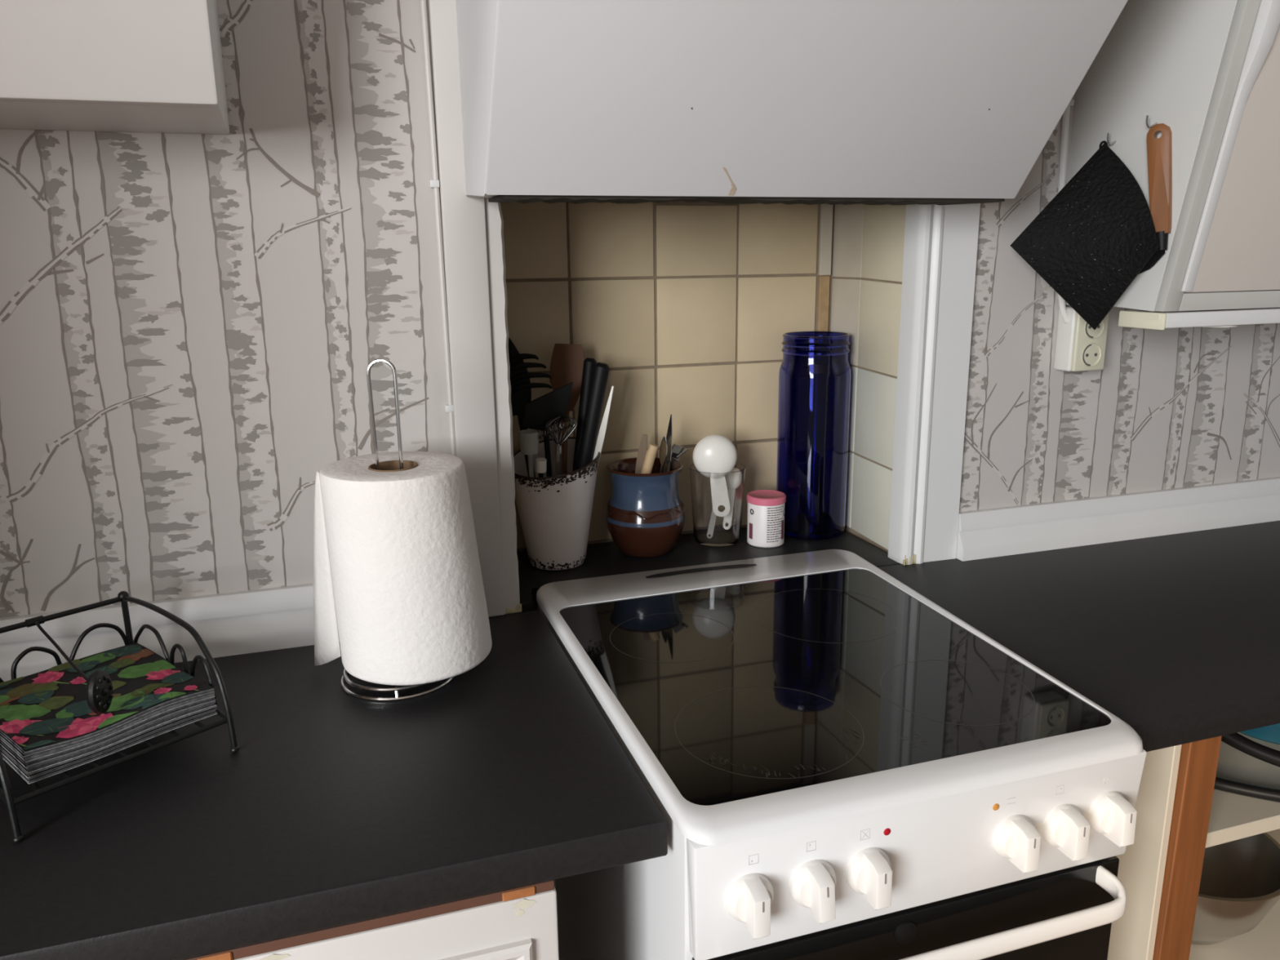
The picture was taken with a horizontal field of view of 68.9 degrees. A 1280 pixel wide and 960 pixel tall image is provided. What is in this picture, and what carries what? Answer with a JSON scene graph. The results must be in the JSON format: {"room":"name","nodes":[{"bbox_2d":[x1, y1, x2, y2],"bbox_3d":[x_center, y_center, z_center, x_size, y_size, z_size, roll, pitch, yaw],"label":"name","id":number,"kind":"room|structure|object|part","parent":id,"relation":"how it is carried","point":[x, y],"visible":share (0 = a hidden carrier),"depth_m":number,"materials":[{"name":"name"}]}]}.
{"room":"kitchen","nodes":[
{"label":"kitchen","id":0,"kind":"room"},
{"bbox_2d":[0,0,1279,887],"bbox_3d":[-0.113,-0.162,1.487,5.000,2.400,0.421,-5,14,-17],"label":"wall","id":1,"kind":"structure","parent":0,"point":[192,326],"depth_m":1.14,"materials":[{"name":"paper"}]},
{"bbox_2d":[0,0,229,134],"bbox_3d":[-0.767,-0.742,0.702,0.775,0.850,0.377,-5,14,-17],"label":"upper cabinet","id":2,"kind":"object","parent":1,"relation":"attached to","point":[151,66],"visible":1,"depth_m":0.86,"materials":[{"name":"paint"}]},
{"bbox_2d":[0,583,339,681],"bbox_3d":[-0.711,0.200,1.132,0.990,0.076,0.026,-5,14,-17],"label":"baseboard","id":3,"kind":"structure","parent":1,"relation":"attached to","point":[264,620],"depth_m":1.17,"materials":[{"name":"paint"}]},
{"bbox_2d":[420,0,456,456],"bbox_3d":[-0.257,-0.545,1.118,0.013,1.360,0.008,-5,14,-17],"label":"cable","id":4,"kind":"object","parent":1,"relation":"attached to","point":[434,183],"visible":0.95,"depth_m":1.17,"materials":[{"name":"paint"}]},
{"bbox_2d":[428,0,505,617],"bbox_3d":[-0.230,-0.541,1.144,0.054,1.500,0.039,-5,14,-17],"label":"trim","id":5,"kind":"structure","parent":1,"relation":"attached to","point":[463,217],"depth_m":1.20,"materials":[{"name":"paint"}]},
{"bbox_2d":[484,197,521,613],"bbox_3d":[-0.188,-0.096,1.267,0.025,0.576,0.036,-5,14,-17],"label":"trim","id":6,"kind":"structure","parent":1,"relation":"attached to","point":[494,217],"depth_m":1.25,"materials":[{"name":"paint"}]},
{"bbox_2d":[515,527,901,613],"bbox_3d":[0.091,0.147,1.552,0.632,0.037,0.278,-5,14,-17],"label":"countertop","id":7,"kind":"structure","parent":1,"relation":"on","point":[602,559],"depth_m":1.55,"materials":[{"name":"black laminate"}]},
{"bbox_2d":[513,436,599,570],"bbox_3d":[-0.137,0.040,1.512,0.149,0.196,0.149,-5,14,-17],"label":"pot","id":8,"kind":"object","parent":7,"relation":"on","point":[555,512],"visible":0.7,"depth_m":1.47,"materials":[{"name":"white ceramic"}]},
{"bbox_2d":[517,429,539,477],"bbox_3d":[-0.170,0.022,1.456,0.034,0.199,0.041,-5,14,-17],"label":"measuring cup","id":9,"kind":"object","parent":8,"relation":"in","point":[528,438],"visible":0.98,"depth_m":1.42,"materials":[{"name":"grey plastic"}]},
{"bbox_3d":[-0.168,0.035,1.468,0.007,0.167,0.027,1,14,6],"label":"handle","id":10,"kind":"part","parent":9,"relation":"part of","materials":[{"name":"grey plastic"}]},
{"bbox_2d":[508,337,551,477],"bbox_3d":[-0.183,-0.050,1.498,0.091,0.356,0.017,1,14,8],"label":"fork","id":11,"kind":"object","parent":8,"relation":"in","point":[520,382],"visible":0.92,"depth_m":1.47,"materials":[{"name":"black plastic"}]},
{"bbox_3d":[-0.173,0.007,1.511,0.044,0.240,0.012,2,14,13],"label":"handle","id":12,"kind":"part","parent":11,"relation":"part of","materials":[{"name":"black plastic"}]},
{"bbox_2d":[535,457,546,477],"bbox_3d":[-0.156,0.049,1.470,0.016,0.176,0.053,-5,14,-17],"label":"utensil","id":13,"kind":"object","parent":8,"relation":"in","point":[540,463],"visible":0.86,"depth_m":1.43,"materials":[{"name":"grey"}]},
{"bbox_2d":[521,382,573,476],"bbox_3d":[-0.146,-0.012,1.482,0.080,0.289,0.045,-5,14,-17],"label":"black turner","id":14,"kind":"object","parent":8,"relation":"in","point":[538,412],"visible":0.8,"depth_m":1.44,"materials":[{"name":"black plastic"}]},
{"bbox_3d":[-0.143,-0.113,1.443,0.082,0.074,0.006,-3,14,-11],"label":"blade","id":15,"kind":"part","parent":14,"relation":"part of","materials":[{"name":"black plastic"}]},
{"bbox_3d":[-0.143,0.016,1.491,0.009,0.229,0.044,1,14,9],"label":"handle","id":16,"kind":"part","parent":14,"relation":"part of","materials":[{"name":"black plastic"}]},
{"bbox_2d":[534,415,577,475],"bbox_3d":[-0.125,0.017,1.464,0.051,0.240,0.061,6,15,26],"label":"wire whisk","id":17,"kind":"object","parent":8,"relation":"in","point":[558,457],"visible":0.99,"depth_m":1.44,"materials":[{"name":"silver metal"}]},
{"bbox_3d":[-0.128,0.036,1.484,0.011,0.195,0.044,-3,14,-11],"label":"handle","id":18,"kind":"part","parent":17,"relation":"part of","materials":[{"name":"silver metal"}]},
{"bbox_2d":[558,419,568,474],"bbox_3d":[-0.124,0.013,1.512,0.016,0.226,0.047,-5,14,-17],"label":"whisk","id":19,"kind":"object","parent":8,"relation":"in","point":[564,445],"visible":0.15,"depth_m":1.48,"materials":[{"name":"silver metal"}]},
{"bbox_2d":[549,343,584,425],"bbox_3d":[-0.120,-0.052,1.533,0.067,0.342,0.028,-5,14,-17],"label":"wooden spatula","id":20,"kind":"object","parent":8,"relation":"in","point":[566,364],"visible":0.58,"depth_m":1.50,"materials":[{"name":"brown wood"}]},
{"bbox_3d":[-0.131,0.000,1.536,0.041,0.239,0.012,-8,15,-29],"label":"handle","id":21,"kind":"part","parent":20,"relation":"part of","materials":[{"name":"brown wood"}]},
{"bbox_2d":[572,357,596,471],"bbox_3d":[-0.095,-0.037,1.516,0.057,0.320,0.023,-5,14,-17],"label":"utensil","id":22,"kind":"object","parent":8,"relation":"in","point":[588,362],"visible":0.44,"depth_m":1.49,"materials":[{"name":"black plastic"}]},
{"bbox_2d":[575,362,609,470],"bbox_3d":[-0.086,-0.029,1.494,0.081,0.316,0.025,-2,13,-3],"label":"utensil","id":23,"kind":"object","parent":8,"relation":"in","point":[601,370],"visible":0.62,"depth_m":1.47,"materials":[{"name":"black plastic"}]},
{"bbox_2d":[592,386,613,466],"bbox_3d":[-0.064,-0.066,1.486,0.049,0.166,0.008,-4,14,-12],"label":"knife","id":24,"kind":"object","parent":8,"relation":"in","point":[599,443],"visible":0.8,"depth_m":1.48,"materials":[{"name":"white plastic"}]},
{"bbox_2d":[605,457,684,557],"bbox_3d":[0.009,0.048,1.571,0.134,0.148,0.134,-5,14,-17],"label":"ceramic crock","id":25,"kind":"object","parent":7,"relation":"on","point":[645,514],"visible":0.99,"depth_m":1.52,"materials":[{"name":"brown ceramic"}]},
{"bbox_2d":[635,434,647,473],"bbox_3d":[-0.005,0.016,1.581,0.038,0.189,0.011,-4,14,-15],"label":"wooden stick","id":26,"kind":"object","parent":25,"relation":"in","point":[642,449],"visible":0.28,"depth_m":1.57,"materials":[{"name":"brown wood"}]},
{"bbox_2d":[640,443,658,473],"bbox_3d":[0.009,0.026,1.560,0.045,0.176,0.020,-3,14,-11],"label":"utensil","id":27,"kind":"object","parent":25,"relation":"in","point":[651,454],"visible":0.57,"depth_m":1.54,"materials":[{"name":"brown wood"}]},
{"bbox_2d":[658,436,667,472],"bbox_3d":[0.027,0.016,1.577,0.042,0.185,0.006,5,15,22],"label":"teaspoon","id":28,"kind":"object","parent":25,"relation":"in","point":[663,447],"visible":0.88,"depth_m":1.55,"materials":[{"name":"silver metal"}]},
{"bbox_2d":[662,413,671,472],"bbox_3d":[0.035,0.000,1.567,0.041,0.221,0.016,-9,16,-31],"label":"paring knife","id":29,"kind":"object","parent":25,"relation":"in","point":[666,466],"visible":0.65,"depth_m":1.56,"materials":[{"name":"silver metal"}]},
{"bbox_2d":[667,444,688,471],"bbox_3d":[0.051,0.022,1.582,0.062,0.171,0.012,-2,14,-5],"label":"brush","id":30,"kind":"object","parent":25,"relation":"in","point":[677,451],"visible":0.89,"depth_m":1.56,"materials":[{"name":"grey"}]},
{"bbox_3d":[0.039,0.036,1.585,0.037,0.143,0.009,-1,13,-2],"label":"handle","id":31,"kind":"part","parent":30,"relation":"part of","materials":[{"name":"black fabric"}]},
{"bbox_2d":[688,462,746,546],"bbox_3d":[0.134,0.042,1.619,0.097,0.133,0.097,-5,14,-17],"label":"glass jar","id":32,"kind":"object","parent":7,"relation":"on","point":[717,498],"visible":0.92,"depth_m":1.58,"materials":[{"name":"clear"}]},
{"bbox_2d":[693,435,737,472],"bbox_3d":[0.127,-0.004,1.574,0.075,0.144,0.029,-1,13,0],"label":"measuring spoon","id":33,"kind":"object","parent":32,"relation":"in","point":[713,453],"visible":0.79,"depth_m":1.56,"materials":[{"name":"white plastic"}]},
{"bbox_2d":[729,467,740,472],"bbox_3d":[0.154,0.032,1.622,0.034,0.104,0.038,-11,17,-37],"label":"measuring spoon","id":34,"kind":"object","parent":32,"relation":"in","point":[735,469],"visible":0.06,"depth_m":1.61,"materials":[{"name":"white plastic"}]},
{"bbox_2d":[746,489,786,547],"bbox_3d":[0.218,0.066,1.615,0.067,0.087,0.067,-5,14,-17],"label":"can","id":35,"kind":"object","parent":7,"relation":"on","point":[766,508],"visible":1,"depth_m":1.59,"materials":[{"name":"white"}]},
{"bbox_3d":[0.217,0.030,1.606,0.067,0.013,0.067,-5,14,-17],"label":"lid","id":36,"kind":"part","parent":35,"relation":"part of","materials":[{"name":"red plastic"}]},
{"bbox_2d":[776,331,851,540],"bbox_3d":[0.305,-0.080,1.647,0.122,0.353,0.122,-5,14,-17],"label":"glass jar","id":37,"kind":"object","parent":7,"relation":"on","point":[815,374],"visible":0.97,"depth_m":1.60,"materials":[{"name":"blue"}]},
{"bbox_2d":[455,0,1128,204],"bbox_3d":[0.187,-0.779,0.951,0.710,0.939,0.490,-5,14,-17],"label":"hood","id":38,"kind":"object","parent":1,"relation":"attached to","point":[809,102],"visible":1,"depth_m":1.04,"materials":[{"name":"paint"}]},
{"bbox_2d":[888,203,980,565],"bbox_3d":[0.460,-0.162,1.463,0.100,0.596,0.048,-5,14,-17],"label":"trim","id":39,"kind":"structure","parent":1,"relation":"attached to","point":[940,246],"depth_m":1.45,"materials":[{"name":"paint"}]},
{"bbox_2d":[1057,99,1074,192],"bbox_3d":[0.645,-0.760,1.366,0.021,0.800,0.012,-5,14,-17],"label":"cable conduit","id":40,"kind":"object","parent":1,"relation":"attached to","point":[1065,117],"visible":0.41,"depth_m":1.42,"materials":[{"name":"paint"}]},
{"bbox_2d":[1053,301,1109,371],"bbox_3d":[0.707,-0.234,1.492,0.063,0.118,0.046,-5,14,-17],"label":"wall socket","id":41,"kind":"object","parent":1,"relation":"attached to","point":[1079,347],"visible":0.78,"depth_m":1.48,"materials":[{"name":"white plastic"}]},
{"bbox_2d":[1057,293,1068,323],"bbox_3d":[0.668,-0.286,1.474,0.026,0.078,0.012,4,14,18],"label":"power cord","id":42,"kind":"object","parent":41,"relation":"attached to","point":[1063,310],"visible":0.62,"depth_m":1.47,"materials":[{"name":"white plastic"}]},
{"bbox_3d":[0.713,-0.222,1.478,0.060,0.098,0.008,-5,14,-17],"label":"plate","id":43,"kind":"part","parent":41,"relation":"part of","materials":[{"name":"beige"}]},
{"bbox_2d":[1081,342,1102,367],"bbox_3d":[0.715,-0.199,1.481,0.039,0.039,0.006,-5,14,-17],"label":"outlet","id":44,"kind":"object","parent":41,"relation":"attached to","point":[1091,353],"depth_m":1.48,"materials":[{"name":"grey"}]},
{"bbox_2d":[1084,319,1104,339],"bbox_3d":[0.714,-0.241,1.471,0.039,0.039,0.006,-5,14,-17],"label":"outlet","id":45,"kind":"object","parent":41,"relation":"attached to","point":[1090,333],"depth_m":1.47,"materials":[{"name":"grey"}]},
{"bbox_2d":[955,476,1279,561],"bbox_3d":[1.428,0.013,1.801,1.912,0.076,0.026,-5,14,-17],"label":"baseboard","id":46,"kind":"structure","parent":1,"relation":"attached to","point":[988,533],"depth_m":1.60,"materials":[{"name":"paint"}]},
{"bbox_2d":[1056,0,1279,311],"bbox_3d":[1.476,-0.823,1.409,1.613,1.078,0.419,-5,14,-17],"label":"upper cabinet","id":47,"kind":"object","parent":1,"relation":"attached to","point":[1208,71],"visible":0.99,"depth_m":1.27,"materials":[{"name":"paint"}]},
{"bbox_2d":[1010,140,1159,329],"bbox_3d":[0.652,-0.353,1.355,0.200,0.269,0.074,11,18,40],"label":"pot holder","id":48,"kind":"object","parent":47,"relation":"hanging from","point":[1091,242],"visible":1,"depth_m":1.34,"materials":[{"name":"black fabric"}]},
{"bbox_2d":[1137,123,1172,274],"bbox_3d":[0.711,-0.387,1.301,0.022,0.205,0.073,-5,14,-17],"label":"wooden handled turner","id":49,"kind":"object","parent":47,"relation":"hanging from","point":[1159,151],"visible":0.94,"depth_m":1.28,"materials":[{"name":"brown wood"}]},
{"bbox_3d":[0.715,-0.313,1.323,0.004,0.049,0.068,-4,14,-14],"label":"blade","id":50,"kind":"part","parent":49,"relation":"part of","materials":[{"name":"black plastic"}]},
{"bbox_3d":[0.714,-0.412,1.283,0.022,0.148,0.048,-5,14,-17],"label":"handle","id":51,"kind":"part","parent":49,"relation":"part of","materials":[{"name":"brown wood"}]},
{"bbox_2d":[1118,307,1279,330],"bbox_3d":[1.122,-0.265,1.471,0.844,0.025,0.081,-5,14,-17],"label":"strip light","id":52,"kind":"object","parent":47,"relation":"attached to","point":[1144,319],"visible":1,"depth_m":1.34,"materials":[{"name":"paint"}]},
{"bbox_2d":[1200,324,1238,327],"bbox_3d":[0.848,-0.230,1.387,0.069,0.004,0.069,-3,14,-10],"label":"diffuser","id":53,"kind":"object","parent":52,"relation":"attached to","point":[1209,326],"depth_m":1.35,"materials":[{"name":"white plastic"}]},
{"bbox_3d":[1.502,-0.317,1.552,1.563,0.025,0.020,-5,14,-17],"label":"frame rail","id":54,"kind":"part","parent":47,"relation":"part of","materials":[{"name":"paint"}]},
{"bbox_3d":[1.528,-0.818,1.330,1.563,1.052,0.215,-5,14,-17],"label":"door","id":55,"kind":"part","parent":47,"relation":"part of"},
{"bbox_2d":[500,200,835,551],"bbox_3d":[0.043,-0.170,1.618,0.656,0.621,0.016,-5,14,-17],"label":"wall","id":56,"kind":"structure","parent":0,"point":[688,307],"depth_m":1.60,"materials":[{"name":"beige tile"}]},
{"bbox_2d":[830,204,906,552],"bbox_3d":[0.390,-0.167,1.586,0.008,0.621,0.270,-5,14,-17],"label":"wall","id":57,"kind":"structure","parent":0,"point":[868,240],"depth_m":1.58,"materials":[{"name":"grey tile"}]},
{"bbox_3d":[0.446,1.417,0.144,5.000,0.060,4.100,-5,14,-17],"label":"floor","id":58,"kind":"structure","parent":0,"visible":0},
{"bbox_2d":[182,880,559,959],"bbox_3d":[-0.619,0.748,1.007,0.990,0.857,0.549,-5,14,-17],"label":"base cabinet","id":59,"kind":"object","parent":58,"relation":"on","point":[517,923],"visible":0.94,"depth_m":0.79,"materials":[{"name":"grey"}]},
{"bbox_2d":[0,610,667,959],"bbox_3d":[-0.580,0.307,0.921,1.096,0.037,0.543,-5,14,-17],"label":"countertop","id":60,"kind":"structure","parent":59,"relation":"on","point":[333,807],"depth_m":0.85,"materials":[{"name":"black laminate"}]},
{"bbox_2d":[0,591,239,843],"bbox_3d":[-0.568,0.219,0.943,0.248,0.123,0.206,11,17,39],"label":"napkin holder","id":61,"kind":"object","parent":60,"relation":"on","point":[99,691],"visible":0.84,"depth_m":0.94,"materials":[{"name":"black metal"}]},
{"bbox_3d":[-0.629,0.236,0.870,0.241,0.119,0.006,11,17,39],"label":"arm","id":62,"kind":"part","parent":61,"relation":"part of","materials":[{"name":"black metal"}]},
{"bbox_3d":[-0.659,0.154,1.006,0.006,0.006,0.194,11,17,39],"label":"rail","id":63,"kind":"part","parent":61,"relation":"part of","materials":[{"name":"black metal"}]},
{"bbox_3d":[-0.589,0.175,0.955,0.170,0.023,0.006,11,18,41],"label":"weight arm","id":64,"kind":"part","parent":61,"relation":"part of","materials":[{"name":"black metal"}]},
{"bbox_2d":[2,712,217,784],"bbox_3d":[-0.557,0.240,0.948,0.186,0.002,0.170,11,17,39],"label":"paper napkin","id":65,"kind":"object","parent":61,"relation":"in","point":[216,713],"visible":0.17,"depth_m":0.88,"materials":[{"name":"paper"}]},
{"bbox_2d":[2,712,216,782],"bbox_3d":[-0.557,0.239,0.948,0.185,0.002,0.170,11,17,39],"label":"paper napkin","id":66,"kind":"object","parent":65,"relation":"on","point":[6,760],"visible":0.16,"depth_m":0.86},
{"bbox_2d":[1,711,217,782],"bbox_3d":[-0.556,0.238,0.947,0.187,0.002,0.168,11,17,39],"label":"paper napkin","id":67,"kind":"object","parent":66,"relation":"on","point":[214,712],"visible":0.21,"depth_m":0.88,"materials":[{"name":"paper"}]},
{"bbox_2d":[28,709,215,779],"bbox_3d":[-0.557,0.237,0.947,0.185,0.003,0.168,11,17,39],"label":"paper napkin","id":68,"kind":"object","parent":67,"relation":"on","point":[215,709],"visible":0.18,"depth_m":0.88,"materials":[{"name":"paper"}]},
{"bbox_2d":[0,711,210,778],"bbox_3d":[-0.558,0.236,0.947,0.185,0.003,0.169,11,17,39],"label":"paper napkin","id":69,"kind":"object","parent":68,"relation":"on","point":[2,752],"visible":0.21,"depth_m":0.85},
{"bbox_2d":[28,706,217,777],"bbox_3d":[-0.556,0.234,0.947,0.187,0.003,0.168,11,17,39],"label":"paper napkin","id":70,"kind":"object","parent":69,"relation":"on","point":[215,708],"visible":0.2,"depth_m":0.88,"materials":[{"name":"paper"}]},
{"bbox_2d":[28,706,215,775],"bbox_3d":[-0.557,0.233,0.947,0.185,0.003,0.168,11,17,39],"label":"paper napkin","id":71,"kind":"object","parent":70,"relation":"on","point":[215,707],"visible":0.13,"depth_m":0.89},
{"bbox_2d":[0,705,217,775],"bbox_3d":[-0.557,0.232,0.946,0.188,0.003,0.170,11,17,39],"label":"paper napkin","id":72,"kind":"object","parent":71,"relation":"on","point":[4,752],"visible":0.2,"depth_m":0.87,"materials":[{"name":"paper"}]},
{"bbox_2d":[0,703,216,773],"bbox_3d":[-0.557,0.231,0.946,0.186,0.004,0.169,11,17,39],"label":"paper napkin","id":73,"kind":"object","parent":72,"relation":"on","point":[215,704],"visible":0.17,"depth_m":0.88,"materials":[{"name":"paper"}]},
{"bbox_2d":[0,703,214,772],"bbox_3d":[-0.557,0.230,0.945,0.185,0.004,0.169,11,17,39],"label":"paper napkin","id":74,"kind":"object","parent":73,"relation":"on","point":[1,746],"visible":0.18,"depth_m":0.87,"materials":[{"name":"paper"}]},
{"bbox_2d":[26,702,214,769],"bbox_3d":[-0.558,0.228,0.946,0.186,0.004,0.168,11,17,39],"label":"paper napkin","id":75,"kind":"object","parent":74,"relation":"on","point":[212,703],"visible":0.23,"depth_m":0.88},
{"bbox_2d":[26,701,216,768],"bbox_3d":[-0.557,0.227,0.946,0.186,0.004,0.169,11,17,39],"label":"paper napkin","id":76,"kind":"object","parent":75,"relation":"on","point":[42,763],"visible":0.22,"depth_m":0.88,"materials":[{"name":"paper"}]},
{"bbox_2d":[0,700,215,768],"bbox_3d":[-0.557,0.226,0.945,0.185,0.004,0.170,11,17,39],"label":"paper napkin","id":77,"kind":"object","parent":76,"relation":"on","point":[1,744],"visible":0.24,"depth_m":0.86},
{"bbox_2d":[26,698,216,766],"bbox_3d":[-0.556,0.225,0.945,0.186,0.004,0.169,11,17,39],"label":"paper napkin","id":78,"kind":"object","parent":77,"relation":"on","point":[210,700],"visible":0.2,"depth_m":0.88,"materials":[{"name":"paper"}]},
{"bbox_2d":[25,697,214,764],"bbox_3d":[-0.557,0.224,0.945,0.185,0.005,0.169,11,17,39],"label":"paper napkin","id":79,"kind":"object","parent":78,"relation":"on","point":[213,698],"visible":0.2,"depth_m":0.88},
{"bbox_2d":[0,697,213,764],"bbox_3d":[-0.558,0.223,0.944,0.186,0.005,0.169,11,17,39],"label":"paper napkin","id":80,"kind":"object","parent":79,"relation":"on","point":[1,741],"visible":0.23,"depth_m":0.86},
{"bbox_2d":[2,695,214,762],"bbox_3d":[-0.557,0.221,0.944,0.186,0.005,0.169,11,17,39],"label":"paper napkin","id":81,"kind":"object","parent":80,"relation":"on","point":[214,695],"visible":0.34,"depth_m":0.88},
{"bbox_2d":[0,694,214,761],"bbox_3d":[-0.557,0.220,0.943,0.186,0.005,0.170,11,17,39],"label":"paper napkin","id":82,"kind":"object","parent":81,"relation":"on","point":[214,695],"visible":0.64,"depth_m":0.87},
{"bbox_2d":[0,693,213,759],"bbox_3d":[-0.558,0.219,0.943,0.187,0.005,0.169,11,17,39],"label":"paper napkin","id":83,"kind":"object","parent":82,"relation":"on","point":[212,694],"visible":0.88,"depth_m":0.87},
{"bbox_2d":[0,692,214,759],"bbox_3d":[-0.557,0.218,0.942,0.186,0.005,0.169,11,17,39],"label":"paper napkin","id":84,"kind":"object","parent":83,"relation":"on","point":[197,697],"visible":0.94,"depth_m":0.88,"materials":[{"name":"paper"}]},
{"bbox_2d":[0,690,214,757],"bbox_3d":[-0.557,0.216,0.943,0.185,0.006,0.170,11,17,39],"label":"paper napkin","id":85,"kind":"object","parent":84,"relation":"on","point":[1,735],"visible":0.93,"depth_m":0.86,"materials":[{"name":"paper"}]},
{"bbox_2d":[2,689,213,755],"bbox_3d":[-0.557,0.215,0.943,0.186,0.006,0.169,11,17,39],"label":"paper napkin","id":86,"kind":"object","parent":85,"relation":"on","point":[212,690],"visible":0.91,"depth_m":0.88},
{"bbox_2d":[0,688,214,754],"bbox_3d":[-0.557,0.214,0.943,0.185,0.006,0.170,11,17,39],"label":"paper napkin","id":87,"kind":"object","parent":86,"relation":"on","point":[1,733],"visible":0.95,"depth_m":0.85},
{"bbox_2d":[0,642,213,752],"bbox_3d":[-0.556,0.212,0.942,0.186,0.007,0.168,11,17,39],"label":"paper napkin","id":88,"kind":"object","parent":87,"relation":"on","point":[50,707],"visible":0.94,"depth_m":0.93,"materials":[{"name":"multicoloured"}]},
{"bbox_3d":[-0.595,0.189,1.091,0.007,0.109,0.006,1,14,9],"label":"corner post","id":89,"kind":"part","parent":61,"relation":"part of","materials":[{"name":"black metal"}]},
{"bbox_3d":[-0.504,0.200,1.013,0.241,0.119,0.006,11,17,39],"label":"arm","id":90,"kind":"part","parent":61,"relation":"part of","materials":[{"name":"black metal"}]},
{"bbox_2d":[340,358,453,701],"bbox_3d":[-0.291,0.051,1.078,0.136,0.381,0.136,-5,14,-17],"label":"paper towel holder","id":91,"kind":"object","parent":60,"relation":"on","point":[344,677],"visible":0.51,"depth_m":1.06,"materials":[{"name":"silver metal"}]},
{"bbox_3d":[-0.286,0.044,1.079,0.034,0.369,0.004,-1,13,0],"label":"loop handle","id":92,"kind":"part","parent":91,"relation":"part of","materials":[{"name":"silver metal"}]},
{"bbox_2d":[313,451,492,685],"bbox_3d":[-0.272,0.105,1.096,0.186,0.254,0.176,-11,17,-35],"label":"paper roll","id":93,"kind":"object","parent":91,"relation":"on","point":[399,564],"visible":0.99,"depth_m":1.03,"materials":[{"name":"paper"}]},
{"bbox_3d":[-0.301,0.750,0.823,0.444,0.681,0.010,-5,14,-17],"label":"raised moulding","id":94,"kind":"part","parent":59,"relation":"part of","materials":[{"name":"white paint"}]},
{"bbox_2d":[536,549,1146,959],"bbox_3d":[0.203,0.650,1.255,0.529,0.910,0.687,-5,14,-17],"label":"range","id":95,"kind":"object","parent":58,"relation":"on","point":[837,763],"visible":1,"depth_m":0.94,"materials":[{"name":"metal"}]},
{"bbox_3d":[0.097,0.367,0.816,0.045,0.045,0.014,-5,14,-17],"label":"knob","id":96,"kind":"part","parent":95,"relation":"part of","materials":[{"name":"white plastic"}]},
{"bbox_3d":[0.156,0.363,0.835,0.045,0.045,0.014,-5,14,-17],"label":"knob","id":97,"kind":"part","parent":95,"relation":"part of","materials":[{"name":"white plastic"}]},
{"bbox_3d":[0.210,0.359,0.852,0.045,0.045,0.014,-5,14,-17],"label":"knob","id":98,"kind":"part","parent":95,"relation":"part of","materials":[{"name":"white plastic"}]},
{"bbox_3d":[0.276,0.651,0.963,0.472,0.492,0.014,-5,14,-17],"label":"oven door","id":99,"kind":"part","parent":95,"relation":"part of","materials":[{"name":"black glass"}]},
{"bbox_3d":[0.275,0.348,0.888,0.488,0.119,0.021,-5,14,-17],"label":"control panel","id":100,"kind":"part","parent":95,"relation":"part of","materials":[{"name":"white metal"}]},
{"bbox_3d":[0.281,0.435,0.884,0.433,0.031,0.047,-5,14,-17],"label":"handle","id":101,"kind":"part","parent":95,"relation":"part of","materials":[{"name":"white plastic"}]},
{"bbox_3d":[0.363,0.346,0.900,0.045,0.045,0.014,-5,14,-17],"label":"knob","id":102,"kind":"part","parent":95,"relation":"part of","materials":[{"name":"white plastic"}]},
{"bbox_3d":[0.418,0.342,0.917,0.045,0.045,0.014,-5,14,-17],"label":"knob","id":103,"kind":"part","parent":95,"relation":"part of","materials":[{"name":"white plastic"}]},
{"bbox_3d":[0.471,0.335,0.933,0.045,0.045,0.014,-5,14,-17],"label":"knob","id":104,"kind":"part","parent":95,"relation":"part of","materials":[{"name":"white plastic"}]},
{"bbox_2d":[1106,732,1279,959],"bbox_3d":[0.936,0.613,1.489,0.862,0.856,0.503,-5,14,-17],"label":"base cabinet","id":105,"kind":"object","parent":58,"relation":"on","point":[1180,813],"visible":0.18,"depth_m":1.10,"materials":[{"name":"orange wood"}]},
{"bbox_2d":[877,520,1279,751],"bbox_3d":[1.374,0.135,1.533,1.994,0.037,0.543,-5,14,-17],"label":"countertop","id":106,"kind":"structure","parent":105,"relation":"on","point":[1176,637],"depth_m":1.27,"materials":[{"name":"black laminate"}]},
{"bbox_3d":[0.530,0.647,1.367,0.010,0.856,0.493,-5,14,-17],"label":"panel","id":107,"kind":"part","parent":105,"relation":"part of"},
{"bbox_3d":[0.933,0.610,1.494,0.836,0.020,0.450,-5,14,-17],"label":"shelf","id":108,"kind":"part","parent":105,"relation":"part of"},
{"bbox_2d":[1191,832,1279,945],"bbox_3d":[0.780,0.574,1.343,0.252,0.122,0.252,-5,14,-17],"label":"mixing bowl","id":109,"kind":"object","parent":105,"relation":"on","point":[1240,881],"visible":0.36,"depth_m":1.32,"materials":[{"name":"silver metal"}]},
{"bbox_3d":[0.931,0.350,1.426,0.836,0.020,0.462,-5,14,-17],"label":"shelf","id":110,"kind":"part","parent":105,"relation":"part of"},
{"bbox_2d":[1213,776,1279,802],"bbox_3d":[0.707,0.382,1.180,0.329,0.038,0.144,9,17,36],"label":"saucepan","id":111,"kind":"object","parent":105,"relation":"on","point":[1222,784],"visible":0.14,"depth_m":1.17,"materials":[{"name":"black"}]},
{"bbox_2d":[1221,732,1279,767],"bbox_3d":[0.703,0.330,1.209,0.174,0.054,0.340,-8,15,-29],"label":"saucepan","id":112,"kind":"object","parent":111,"relation":"on","point":[1255,749],"visible":0.17,"depth_m":1.18,"materials":[{"name":"black"}]},
{"bbox_2d":[1240,723,1279,744],"bbox_3d":[0.934,0.309,1.364,0.194,0.088,0.194,-5,14,-17],"label":"pot","id":113,"kind":"object","parent":112,"relation":"in","point":[1270,734],"visible":0.04,"depth_m":1.30,"materials":[{"name":"teal ceramic"}]}
]}

